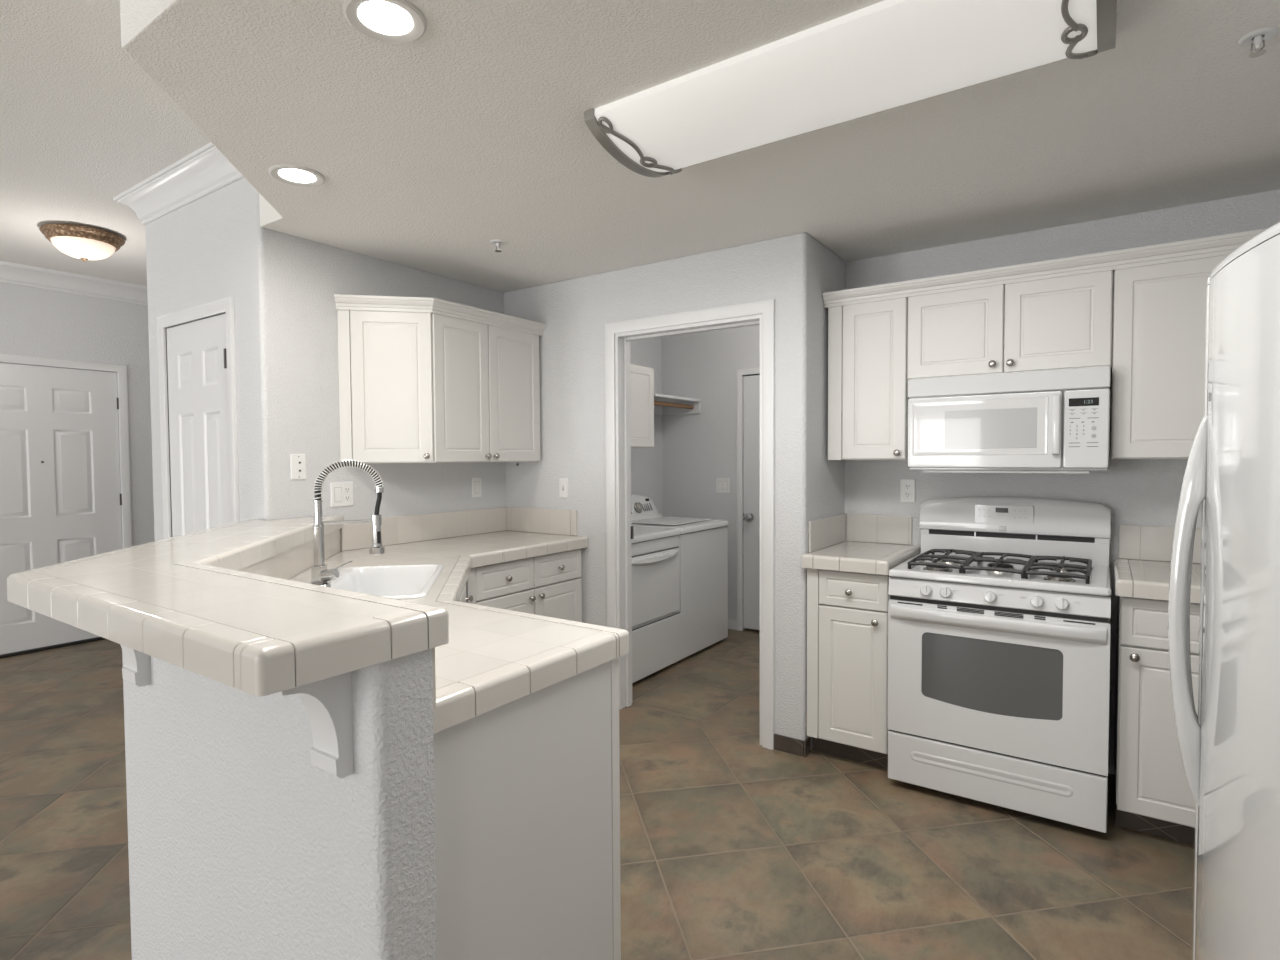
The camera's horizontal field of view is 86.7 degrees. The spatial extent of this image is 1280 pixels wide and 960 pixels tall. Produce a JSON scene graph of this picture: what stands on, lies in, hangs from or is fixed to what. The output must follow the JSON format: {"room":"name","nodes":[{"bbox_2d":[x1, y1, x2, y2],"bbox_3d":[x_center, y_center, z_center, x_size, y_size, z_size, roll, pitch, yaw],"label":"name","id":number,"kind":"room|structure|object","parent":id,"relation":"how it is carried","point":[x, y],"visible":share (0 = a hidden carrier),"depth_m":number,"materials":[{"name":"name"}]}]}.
{"room":"kitchen","nodes":[
{"label":"kitchen","id":0,"kind":"room"},
{"bbox_2d":[0,283,154,548],"bbox_3d":[-5.261,-0.084,3.538,0.120,2.715,10.300,1,2,34],"label":"wall","id":1,"kind":"structure","parent":0,"point":[34,322],"depth_m":5.14,"materials":[{"name":"light grey painted drywall"}]},
{"bbox_2d":[0,363,121,654],"bbox_3d":[-4.270,0.199,4.867,0.118,2.026,0.930,1,2,34],"label":"door","id":2,"kind":"structure","parent":1,"relation":"in","point":[61,498],"depth_m":4.91,"materials":[{"name":"white wood"}]},
{"bbox_2d":[0,354,131,547],"bbox_3d":[-4.273,0.175,4.866,0.018,2.099,1.048,1,2,34],"label":"trim","id":3,"kind":"structure","parent":1,"relation":"attached to","point":[6,358],"depth_m":5.24,"materials":[{"name":"white wood"}]},
{"bbox_2d":[0,261,147,305],"bbox_3d":[-5.204,-1.374,3.391,0.104,0.128,10.200,1,2,34],"label":"trim","id":4,"kind":"structure","parent":1,"relation":"attached to","point":[10,273],"depth_m":4.95,"materials":[{"name":"white wood"}]},
{"bbox_2d":[0,0,209,285],"bbox_3d":[-2.187,-1.426,1.311,7.670,0.080,10.420,1,2,34],"label":"ceiling","id":5,"kind":"structure","parent":0,"point":[82,124],"depth_m":2.80,"materials":[{"name":"white paint"}]},
{"bbox_2d":[39,223,124,261],"bbox_3d":[-3.303,-1.383,4.029,0.396,0.174,0.396,1,2,34],"label":"dome light","id":6,"kind":"object","parent":5,"relation":"attached to","point":[85,243],"visible":1,"depth_m":3.93,"materials":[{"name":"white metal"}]},
{"bbox_2d":[145,186,228,540],"bbox_3d":[-2.174,-0.096,3.376,0.878,2.715,0.120,1,2,34],"label":"wall","id":7,"kind":"structure","parent":0,"point":[187,247],"depth_m":3.33,"materials":[{"name":"light grey painted drywall"}]},
{"bbox_2d":[166,313,230,536],"bbox_3d":[-2.137,0.245,3.270,0.655,2.014,0.118,1,2,34],"label":"door","id":8,"kind":"structure","parent":7,"relation":"in","point":[197,350],"depth_m":3.27,"materials":[{"name":"white wood"}]},
{"bbox_2d":[157,297,239,538],"bbox_3d":[-2.132,0.221,3.276,0.772,2.087,0.018,1,2,34],"label":"trim","id":9,"kind":"structure","parent":7,"relation":"attached to","point":[224,305],"depth_m":3.18,"materials":[{"name":"white wood"}]},
{"bbox_2d":[122,648,436,959],"bbox_3d":[-1.137,0.780,2.049,0.581,1.038,2.345,-1,2,-28],"label":"wall","id":10,"kind":"structure","parent":0,"point":[240,847],"depth_m":1.27,"materials":[{"name":"white white-grey painted textured drywall"}]},
{"bbox_2d":[120,644,150,686],"bbox_3d":[-1.206,0.378,1.544,0.075,0.198,0.128,1,2,34],"label":"corbel","id":11,"kind":"object","parent":10,"relation":"attached to","point":[136,669],"visible":0.4,"depth_m":1.57,"materials":[{"name":"white wood"}]},
{"bbox_2d":[7,514,448,695],"bbox_3d":[-1.199,0.234,1.951,0.821,0.062,2.457,-1,2,-28],"label":"countertop","id":12,"kind":"structure","parent":10,"relation":"on","point":[184,601],"depth_m":1.21,"materials":[{"name":"beige tile"}]},
{"bbox_2d":[276,671,353,778],"bbox_3d":[-0.543,0.389,1.090,0.075,0.198,0.128,1,2,34],"label":"corbel","id":13,"kind":"object","parent":10,"relation":"attached to","point":[327,702],"visible":0.69,"depth_m":1.11,"materials":[{"name":"white wood"}]},
{"bbox_2d":[238,529,435,709],"bbox_3d":[-1.089,0.316,2.092,0.457,0.113,2.305,-1,2,-28],"label":"backsplash","id":14,"kind":"structure","parent":10,"relation":"attached to","point":[287,564],"depth_m":2.50,"materials":[{"name":"tile"}]},
{"bbox_2d":[226,177,505,520],"bbox_3d":[-1.329,-0.108,3.588,0.277,2.715,1.425,1,2,34],"label":"wall","id":15,"kind":"structure","parent":0,"point":[283,287],"depth_m":3.06,"materials":[{"name":"light grey painted drywall"}]},
{"bbox_2d":[290,454,305,479],"bbox_3d":[-1.530,-0.059,3.041,0.010,0.115,0.070,1,2,34],"label":"wall outlet","id":16,"kind":"object","parent":15,"relation":"attached to","point":[297,461],"visible":1,"depth_m":3.04,"materials":[{"name":"white plastic"}]},
{"bbox_2d":[330,482,353,506],"bbox_3d":[-1.411,0.068,3.218,0.010,0.115,0.117,1,2,34],"label":"wall outlet","id":17,"kind":"object","parent":15,"relation":"attached to","point":[341,493],"visible":1,"depth_m":3.21,"materials":[{"name":"white plastic"}]},
{"bbox_2d":[344,487,350,500],"bbox_3d":[-1.396,0.067,3.236,0.002,0.068,0.034,1,2,34],"label":"receptacle","id":18,"kind":"object","parent":17,"relation":"attached to","point":[347,490],"depth_m":3.24,"materials":[{"name":"grey plastic"}]},
{"bbox_2d":[337,310,434,462],"bbox_3d":[-1.226,-0.452,3.326,0.427,0.738,0.244,-1,2,-11],"label":"upper cabinet","id":19,"kind":"object","parent":15,"relation":"attached to","point":[385,357],"visible":0.92,"depth_m":3.24,"materials":[{"name":"white wood"}]},
{"bbox_2d":[341,507,506,550],"bbox_3d":[-1.110,0.250,3.660,0.012,0.142,1.081,1,2,34],"label":"backsplash","id":20,"kind":"structure","parent":15,"relation":"attached to","point":[420,527],"depth_m":3.61,"materials":[{"name":"tile"}]},
{"bbox_2d":[472,477,481,497],"bbox_3d":[-0.939,0.043,3.908,0.010,0.115,0.070,1,2,34],"label":"wall outlet","id":21,"kind":"object","parent":15,"relation":"attached to","point":[476,481],"visible":1,"depth_m":3.90,"materials":[{"name":"white plastic"}]},
{"bbox_2d":[431,313,539,462],"bbox_3d":[-0.893,-0.465,3.672,0.334,0.738,0.771,1,2,34],"label":"upper cabinet","id":22,"kind":"object","parent":15,"relation":"attached to","point":[486,380],"visible":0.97,"depth_m":3.54,"materials":[{"name":"white wood"}]},
{"bbox_2d":[334,294,545,335],"bbox_3d":[-0.988,-0.845,3.522,0.338,0.064,1.103,1,2,34],"label":"crown molding","id":23,"kind":"structure","parent":22,"relation":"attached to","point":[343,302],"depth_m":3.26,"materials":[{"name":"white wood"}]},
{"bbox_2d":[0,629,1193,959],"bbox_3d":[-2.171,1.357,1.403,7.670,0.060,10.420,1,2,34],"label":"floor","id":24,"kind":"structure","parent":0,"point":[733,847],"depth_m":2.34,"materials":[{"name":"tile"}]},
{"bbox_2d":[0,637,104,658],"bbox_3d":[-4.286,1.212,4.913,0.072,0.021,0.974,1,2,34],"label":"threshold","id":25,"kind":"object","parent":24,"relation":"on","point":[95,638],"visible":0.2,"depth_m":4.90,"materials":[{"name":"black"}]},
{"bbox_2d":[460,585,472,602],"bbox_3d":[-0.947,0.849,2.544,0.580,0.866,0.958,-1,2,-11],"label":"base cabinet","id":26,"kind":"object","parent":24,"relation":"on","point":[463,598],"visible":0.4,"depth_m":2.99,"materials":[{"name":"white"}]},
{"bbox_2d":[466,548,581,621],"bbox_3d":[-0.776,0.813,3.595,0.613,0.866,0.837,1,2,34],"label":"base cabinet","id":27,"kind":"object","parent":24,"relation":"on","point":[550,585],"visible":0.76,"depth_m":3.46,"materials":[{"name":"white painted wood"},{"name":"metal knobs"}]},
{"bbox_2d":[434,657,620,959],"bbox_3d":[-0.472,0.875,1.662,0.633,0.866,0.628,1,2,34],"label":"base cabinet","id":28,"kind":"object","parent":24,"relation":"on","point":[527,788],"visible":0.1,"depth_m":1.46,"materials":[{"name":"white painted wood"}]},
{"bbox_2d":[238,507,628,733],"bbox_3d":[-0.748,0.311,2.620,1.200,0.200,2.971,-1,2,-7],"label":"countertop","id":29,"kind":"structure","parent":28,"relation":"on","point":[492,658],"depth_m":2.04,"materials":[{"name":"beige tile"}]},
{"bbox_2d":[310,459,384,586],"bbox_3d":[-0.987,0.143,2.287,0.236,0.426,0.140,-1,2,-24],"label":"kitchen faucet","id":30,"kind":"object","parent":29,"relation":"on","point":[322,576],"visible":0.99,"depth_m":2.25,"materials":[{"name":"silver metal"}]},
{"bbox_2d":[306,564,443,598],"bbox_3d":[-0.948,0.448,2.404,0.440,0.190,0.655,-1,2,-11],"label":"sink","id":31,"kind":"object","parent":29,"relation":"in","point":[391,581],"visible":0.23,"depth_m":2.69,"materials":[{"name":"white ceramic"}]},
{"bbox_2d":[631,525,680,682],"bbox_3d":[-0.192,0.680,4.367,0.742,1.075,0.661,1,2,34],"label":"dryer","id":32,"kind":"object","parent":24,"relation":"on","point":[656,615],"visible":0.39,"depth_m":4.20,"materials":[{"name":"white metal"}]},
{"bbox_2d":[631,494,727,661],"bbox_3d":[0.175,0.654,4.931,0.710,1.085,0.685,1,2,34],"label":"washing machine","id":33,"kind":"object","parent":24,"relation":"on","point":[703,542],"visible":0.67,"depth_m":4.74,"materials":[{"name":"white metal"}]},
{"bbox_2d":[807,568,889,768],"bbox_3d":[1.048,0.816,3.175,0.355,0.867,0.595,1,2,34],"label":"base cabinet","id":34,"kind":"object","parent":24,"relation":"on","point":[847,612],"visible":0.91,"depth_m":2.96,"materials":[{"name":"white painted wood"},{"name":"metal knobs"},{"name":"tile toe kick"}]},
{"bbox_2d":[802,513,919,574],"bbox_3d":[1.043,0.283,3.158,0.372,0.200,0.600,1,2,34],"label":"countertop","id":35,"kind":"structure","parent":34,"relation":"on","point":[849,542],"depth_m":3.24,"materials":[{"name":"beige tile"}]},
{"bbox_2d":[888,496,1110,832],"bbox_3d":[1.489,0.672,2.808,0.747,1.175,0.651,1,2,34],"label":"gas range","id":36,"kind":"object","parent":24,"relation":"on","point":[999,625],"visible":1,"depth_m":2.60,"materials":[{"name":"white metal"}]},
{"bbox_2d":[889,553,1110,595],"bbox_3d":[1.486,0.374,2.796,0.747,0.029,0.593,1,2,34],"label":"cooktop","id":37,"kind":"object","parent":36,"relation":"in","point":[1099,583],"depth_m":2.62,"materials":[{"name":"white metal"}]},
{"bbox_2d":[1114,596,1198,844],"bbox_3d":[2.036,0.833,2.499,0.458,0.866,0.595,1,2,34],"label":"base cabinet","id":38,"kind":"object","parent":24,"relation":"on","point":[1154,796],"visible":0.47,"depth_m":2.36,"materials":[{"name":"white painted wood"},{"name":"metal"}]},
{"bbox_2d":[1113,525,1199,602],"bbox_3d":[2.290,0.304,2.305,1.110,0.200,0.600,1,2,34],"label":"countertop","id":39,"kind":"structure","parent":38,"relation":"on","point":[1141,569],"depth_m":2.70,"materials":[{"name":"beige tile"}]},
{"bbox_2d":[1168,221,1279,959],"bbox_3d":[1.534,0.428,1.245,0.900,1.741,0.920,1,2,34],"label":"refrigerator","id":40,"kind":"object","parent":24,"relation":"on","point":[1229,746],"visible":1,"depth_m":1.25,"materials":[{"name":"white metal"}]},
{"bbox_2d":[504,241,762,626],"bbox_3d":[-0.135,-0.119,3.704,1.792,2.715,0.115,1,2,34],"label":"wall","id":41,"kind":"structure","parent":0,"point":[575,312],"depth_m":3.73,"materials":[{"name":"light grey paint on drywall"}]},
{"bbox_2d":[507,507,576,535],"bbox_3d":[-0.578,0.237,3.944,0.544,0.142,0.012,1,2,34],"label":"backsplash","id":42,"kind":"structure","parent":41,"relation":"attached to","point":[535,520],"depth_m":3.93,"materials":[{"name":"tile"}]},
{"bbox_2d":[559,478,567,497],"bbox_3d":[-0.436,0.046,3.837,0.062,0.112,0.016,1,2,34],"label":"light switch","id":43,"kind":"object","parent":41,"relation":"attached to","point":[563,482],"visible":1,"depth_m":3.84,"materials":[{"name":"white plastic"}]},
{"bbox_2d":[631,526,633,538],"bbox_3d":[-0.046,0.288,3.716,0.016,0.070,0.018,1,2,34],"label":"strike plate","id":44,"kind":"object","parent":41,"relation":"attached to","point":[632,527],"visible":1,"depth_m":3.71,"materials":[{"name":"grey metal"}]},
{"bbox_2d":[605,299,774,749],"bbox_3d":[0.256,0.206,3.449,0.964,2.077,0.151,1,2,34],"label":"trim","id":45,"kind":"structure","parent":41,"relation":"attached to","point":[618,335],"depth_m":3.46,"materials":[{"name":"white wood"}]},
{"bbox_2d":[630,337,662,515],"bbox_3d":[-0.297,-0.054,5.033,0.050,2.500,1.890,1,2,34],"label":"wall","id":46,"kind":"structure","parent":0,"point":[646,463],"depth_m":5.54,"materials":[{"name":"white paint"}]},
{"bbox_2d":[630,364,653,447],"bbox_3d":[-0.243,-0.514,4.716,0.340,0.576,0.735,1,2,34],"label":"laundry cabinet","id":47,"kind":"object","parent":46,"relation":"attached to","point":[641,377],"visible":0.3,"depth_m":4.79,"materials":[{"name":"white wood"}]},
{"bbox_2d":[654,393,700,414],"bbox_3d":[0.149,-0.586,5.300,0.370,0.111,0.666,1,2,34],"label":"closet shelf","id":48,"kind":"object","parent":46,"relation":"attached to","point":[663,404],"visible":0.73,"depth_m":5.45,"materials":[{"name":"white wood"}]},
{"bbox_2d":[120,0,1279,291],"bbox_3d":[0.410,-1.248,2.193,4.135,0.364,2.813,1,2,34],"label":"ceiling","id":49,"kind":"structure","parent":0,"point":[464,135],"depth_m":2.08,"materials":[{"name":"white paint"}]},
{"bbox_2d":[269,164,324,186],"bbox_3d":[-1.194,-1.059,2.364,0.176,0.008,0.176,1,2,34],"label":"recessed light","id":50,"kind":"object","parent":49,"relation":"in","point":[296,175],"visible":1,"depth_m":2.36,"materials":[{"name":"white"}]},
{"bbox_2d":[343,0,426,42],"bbox_3d":[-0.571,-1.034,1.523,0.176,0.008,0.176,1,2,34],"label":"recessed light","id":51,"kind":"object","parent":49,"relation":"in","point":[390,21],"visible":1,"depth_m":1.52,"materials":[{"name":"white"}]},
{"bbox_2d":[490,239,505,251],"bbox_3d":[-0.650,-1.069,3.108,0.072,0.043,0.072,1,2,34],"label":"sprinkler","id":52,"kind":"object","parent":49,"relation":"attached to","point":[498,243],"visible":1,"depth_m":3.10,"materials":[{"name":"white metal"}]},
{"bbox_2d":[584,0,1116,176],"bbox_3d":[0.482,-1.007,1.773,1.251,0.090,0.446,1,2,34],"label":"ceiling light fixture","id":53,"kind":"object","parent":49,"relation":"attached to","point":[886,54],"visible":1,"depth_m":1.65,"materials":[{"name":"white plastic"}]},
{"bbox_2d":[1238,26,1278,57],"bbox_3d":[1.466,-1.032,1.610,0.072,0.043,0.072,1,2,34],"label":"sprinkler","id":54,"kind":"object","parent":49,"relation":"attached to","point":[1270,32],"visible":1,"depth_m":1.60,"materials":[{"name":"white metal"}]},
{"bbox_2d":[662,325,759,629],"bbox_3d":[0.981,-0.068,5.226,1.842,2.500,0.120,1,2,34],"label":"wall","id":55,"kind":"structure","parent":0,"point":[698,449],"depth_m":5.45,"materials":[{"name":"light grey paint on drywall"}]},
{"bbox_2d":[716,478,729,492],"bbox_3d":[0.656,0.043,5.374,0.117,0.115,0.010,1,2,34],"label":"light switch","id":56,"kind":"object","parent":55,"relation":"attached to","point":[722,484],"visible":1,"depth_m":5.37,"materials":[{"name":"white plastic"}]},
{"bbox_2d":[728,619,736,629],"bbox_3d":[0.713,1.142,5.374,0.122,0.075,0.012,1,2,34],"label":"baseboard","id":57,"kind":"structure","parent":55,"relation":"attached to","point":[732,624],"depth_m":5.36,"materials":[{"name":"white"}]},
{"bbox_2d":[736,367,759,630],"bbox_3d":[1.088,0.166,5.077,0.802,2.040,0.018,1,2,34],"label":"trim","id":58,"kind":"structure","parent":55,"relation":"attached to","point":[739,372],"depth_m":5.28,"materials":[{"name":"white wood"}]},
{"bbox_2d":[743,375,759,629],"bbox_3d":[1.086,0.184,5.076,0.705,1.965,0.110,1,2,34],"label":"door","id":59,"kind":"structure","parent":55,"relation":"in","point":[751,384],"depth_m":5.25,"materials":[{"name":"white paint"}]},
{"bbox_2d":[763,232,845,749],"bbox_3d":[0.814,-0.112,3.325,0.203,2.715,0.560,1,2,34],"label":"wall","id":60,"kind":"structure","parent":0,"point":[798,269],"depth_m":3.09,"materials":[{"name":"light grey paint on drywall"}]},
{"bbox_2d":[774,734,809,756],"bbox_3d":[0.703,1.217,3.136,0.153,0.072,0.060,1,2,34],"label":"baseboard","id":61,"kind":"structure","parent":60,"relation":"attached to","point":[782,743],"depth_m":3.11,"materials":[{"name":"stone"}]},
{"bbox_2d":[809,513,845,551],"bbox_3d":[0.913,0.251,3.287,0.011,0.142,0.508,1,2,34],"label":"backsplash","id":62,"kind":"structure","parent":60,"relation":"attached to","point":[828,531],"depth_m":3.25,"materials":[{"name":"tile"}]},
{"bbox_2d":[845,189,1279,773],"bbox_3d":[2.021,-0.105,2.908,2.490,2.715,0.115,1,2,34],"label":"wall","id":63,"kind":"structure","parent":0,"point":[1141,492],"depth_m":2.92,"materials":[{"name":"light gray paint"}]},
{"bbox_2d":[828,297,908,459],"bbox_3d":[1.117,-0.464,3.231,0.354,0.735,0.349,1,2,34],"label":"upper cabinet","id":64,"kind":"object","parent":63,"relation":"attached to","point":[868,397],"visible":0.96,"depth_m":3.11,"materials":[{"name":"white wood"}]},
{"bbox_2d":[846,513,911,544],"bbox_3d":[1.197,0.245,3.408,0.321,0.142,0.012,1,2,34],"label":"backsplash","id":65,"kind":"structure","parent":63,"relation":"attached to","point":[890,529],"depth_m":3.40,"materials":[{"name":"tile"}]},
{"bbox_2d":[900,479,915,502],"bbox_3d":[1.312,0.053,3.324,0.070,0.115,0.009,1,2,34],"label":"wall outlet","id":66,"kind":"object","parent":63,"relation":"attached to","point":[907,486],"visible":1,"depth_m":3.32,"materials":[{"name":"white plastic"}]},
{"bbox_2d":[904,484,910,497],"bbox_3d":[1.310,0.053,3.322,0.034,0.068,0.002,1,2,34],"label":"receptacle","id":67,"kind":"object","parent":66,"relation":"attached to","point":[907,487],"depth_m":3.32,"materials":[{"name":"grey plastic"}]},
{"bbox_2d":[907,270,1113,379],"bbox_3d":[1.572,-0.633,2.913,0.749,0.381,0.349,1,2,34],"label":"upper cabinet","id":68,"kind":"object","parent":63,"relation":"attached to","point":[1065,322],"visible":0.96,"depth_m":2.77,"materials":[{"name":"white wood"}]},
{"bbox_2d":[907,366,1110,473],"bbox_3d":[1.557,-0.236,2.882,0.720,0.408,0.440,1,2,34],"label":"microwave oven","id":69,"kind":"object","parent":68,"relation":"attached to","point":[1054,421],"visible":1,"depth_m":2.71,"materials":[{"name":"white plastic"}]},
{"bbox_2d":[1069,408,1098,446],"bbox_3d":[1.683,-0.198,2.575,0.095,0.144,0.001,1,2,34],"label":"print","id":70,"kind":"object","parent":69,"relation":"attached to","point":[1083,422],"depth_m":2.57,"materials":[{"name":"grey plastic"}]},
{"bbox_2d":[1119,525,1199,563],"bbox_3d":[2.463,0.266,2.542,1.093,0.142,0.012,1,2,34],"label":"backsplash","id":71,"kind":"structure","parent":63,"relation":"attached to","point":[1153,543],"depth_m":2.79,"materials":[{"name":"tile"}]},
{"bbox_2d":[1110,255,1226,458],"bbox_3d":[2.090,-0.447,2.566,0.500,0.735,0.349,1,2,34],"label":"upper cabinet","id":72,"kind":"object","parent":63,"relation":"attached to","point":[1158,334],"visible":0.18,"depth_m":2.51,"materials":[{"name":"white wood"}]},
{"bbox_3d":[2.555,-0.440,2.247,0.625,0.735,0.349,1,2,34],"label":"upper cabinet","id":73,"kind":"object","parent":63,"relation":"attached to","visible":0},
{"bbox_2d":[823,229,1264,307],"bbox_3d":[1.882,-0.834,2.691,2.247,0.064,0.352,1,2,34],"label":"crown molding","id":74,"kind":"structure","parent":73,"relation":"attached to","point":[1220,245],"depth_m":2.68,"materials":[{"name":"white wood"}]},
{"bbox_3d":[-1.502,-0.155,5.036,0.110,2.715,3.380,1,2,34],"label":"wall","id":75,"kind":"structure","parent":0,"visible":0},
{"bbox_2d":[113,142,243,224],"bbox_3d":[-1.111,-1.436,4.579,1.444,0.128,3.594,1,2,34],"label":"trim","id":76,"kind":"structure","parent":75,"relation":"attached to","point":[206,170],"depth_m":3.19,"materials":[{"name":"white wood"}]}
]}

